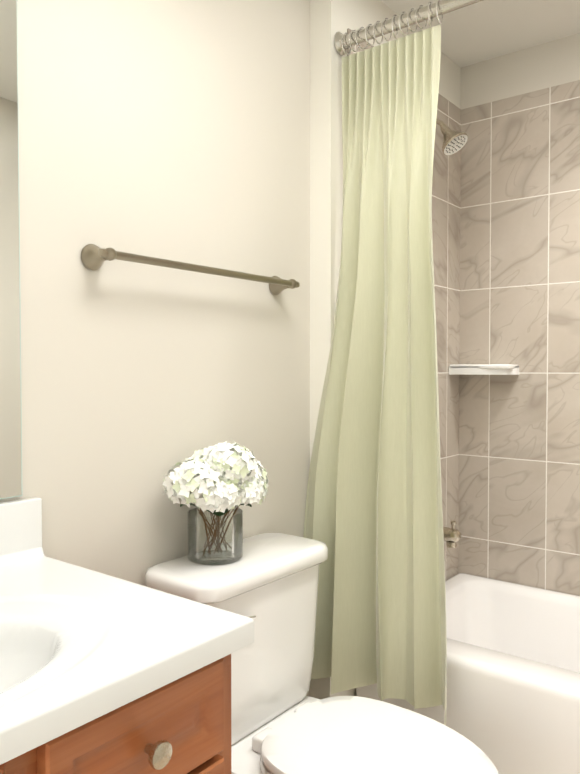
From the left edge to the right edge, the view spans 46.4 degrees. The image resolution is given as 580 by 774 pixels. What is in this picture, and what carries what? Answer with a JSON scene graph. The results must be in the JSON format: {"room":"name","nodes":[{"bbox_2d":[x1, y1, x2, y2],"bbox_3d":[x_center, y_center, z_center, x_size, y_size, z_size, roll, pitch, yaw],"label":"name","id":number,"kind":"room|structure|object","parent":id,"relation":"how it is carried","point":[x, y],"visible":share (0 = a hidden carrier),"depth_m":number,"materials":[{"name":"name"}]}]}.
{"room":"bathroom","nodes":[
{"label":"bathroom","id":0,"kind":"room"},
{"bbox_2d":[0,0,309,695],"bbox_3d":[-0.228,-0.018,1.728,0.110,2.394,2.775,1,2,38],"label":"wall","id":1,"kind":"structure","parent":0,"point":[176,130],"depth_m":1.54,"materials":[{"name":"paint"}]},
{"bbox_2d":[0,0,21,499],"bbox_3d":[-0.738,-0.299,0.970,0.008,1.026,0.752,1,2,38],"label":"mirror","id":2,"kind":"object","parent":1,"relation":"attached to","point":[10,409],"visible":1,"depth_m":1.25,"materials":[{"name":"silver mirror"}]},
{"bbox_2d":[81,244,299,294],"bbox_3d":[-0.197,-0.273,1.609,0.075,0.054,0.651,1,2,38],"label":"towel bar","id":3,"kind":"object","parent":1,"relation":"attached to","point":[94,257],"visible":1,"depth_m":1.48,"materials":[{"name":"silver metal"}]},
{"bbox_2d":[310,0,460,699],"bbox_3d":[0.360,-0.034,2.329,0.074,2.394,0.883,1,2,38],"label":"wall","id":4,"kind":"structure","parent":0,"point":[329,19],"depth_m":1.97,"materials":[{"name":"paint"}]},
{"bbox_2d":[347,28,460,580],"bbox_3d":[0.415,-0.152,2.332,0.006,1.830,0.794,1,2,38],"label":"wall tile","id":5,"kind":"structure","parent":4,"relation":"attached to","point":[446,189],"depth_m":2.56,"materials":[{"name":"beige tile"}]},
{"bbox_2d":[436,118,467,154],"bbox_3d":[0.505,-0.858,2.273,0.186,0.161,0.094,1,2,38],"label":"shower head","id":6,"kind":"object","parent":5,"relation":"attached to","point":[454,141],"visible":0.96,"depth_m":2.24},
{"bbox_2d":[443,521,460,547],"bbox_3d":[0.536,0.511,2.385,0.137,0.092,0.062,1,2,38],"label":"tub spout","id":7,"kind":"object","parent":5,"relation":"attached to","point":[452,536],"visible":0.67,"depth_m":2.35,"materials":[{"name":"silver metal"}]},
{"bbox_2d":[381,0,579,67],"bbox_3d":[0.169,-1.226,0.561,2.135,0.080,4.075,1,2,38],"label":"ceiling","id":8,"kind":"structure","parent":0,"point":[478,32],"depth_m":2.30,"materials":[{"name":"paint"}]},
{"bbox_2d":[460,33,579,109],"bbox_3d":[1.316,-0.030,2.211,1.725,2.394,0.110,1,2,38],"label":"wall","id":9,"kind":"structure","parent":0,"point":[542,66],"depth_m":2.48,"materials":[{"name":"marble-look ceramic tile"},{"name":"grout"},{"name":"paint"}]},
{"bbox_2d":[449,364,518,374],"bbox_3d":[0.725,-0.066,2.532,0.233,0.038,0.099,1,2,38],"label":"soap shelf","id":10,"kind":"object","parent":9,"relation":"attached to","point":[483,369],"visible":1,"depth_m":2.48,"materials":[{"name":"white ceramic"}]},
{"bbox_2d":[458,80,579,595],"bbox_3d":[1.266,-0.148,2.174,1.541,1.830,0.006,1,2,38],"label":"wall tile","id":11,"kind":"structure","parent":9,"relation":"attached to","point":[519,480],"depth_m":2.49,"materials":[{"name":"beige tile"}]},
{"bbox_3d":[0.169,1.247,0.623,2.135,0.080,4.075,1,2,38],"label":"floor","id":12,"kind":"structure","parent":0,"visible":0},
{"bbox_2d":[0,497,253,773],"bbox_3d":[-0.501,0.713,0.835,0.575,0.978,0.774,1,2,38],"label":"bathroom vanity","id":13,"kind":"object","parent":12,"relation":"on","point":[101,673],"visible":1,"depth_m":0.89,"materials":[{"name":"white stone"}]},
{"bbox_2d":[145,533,498,773],"bbox_3d":[0.091,0.793,1.458,0.737,0.785,0.468,1,2,38],"label":"toilet","id":14,"kind":"object","parent":12,"relation":"on","point":[281,721],"visible":0.79,"depth_m":1.49,"materials":[{"name":"white ceramic"}]},
{"bbox_2d":[162,440,268,564],"bbox_3d":[-0.161,0.258,1.554,0.190,0.278,0.285,1,2,38],"label":"vase","id":15,"kind":"object","parent":14,"relation":"on","point":[223,476],"visible":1,"depth_m":1.51,"materials":[{"name":"clear glass"}]},
{"bbox_2d":[356,573,579,773],"bbox_3d":[1.029,0.960,1.899,1.525,0.430,0.759,1,2,38],"label":"bathtub","id":16,"kind":"object","parent":12,"relation":"on","point":[513,678],"visible":0.48,"depth_m":1.85,"materials":[{"name":"white ceramic"}]},
{"bbox_3d":[1.097,0.010,0.621,0.110,2.394,2.665,1,2,38],"label":"wall","id":17,"kind":"structure","parent":0,"visible":0},
{"bbox_2d":[303,0,482,724],"bbox_3d":[0.686,-0.084,1.493,1.612,1.867,0.180,1,2,38],"label":"shower curtain","id":18,"kind":"object","parent":17,"relation":"attached to","point":[373,521],"visible":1,"depth_m":1.84,"materials":[{"name":"green fabric"}]}
]}

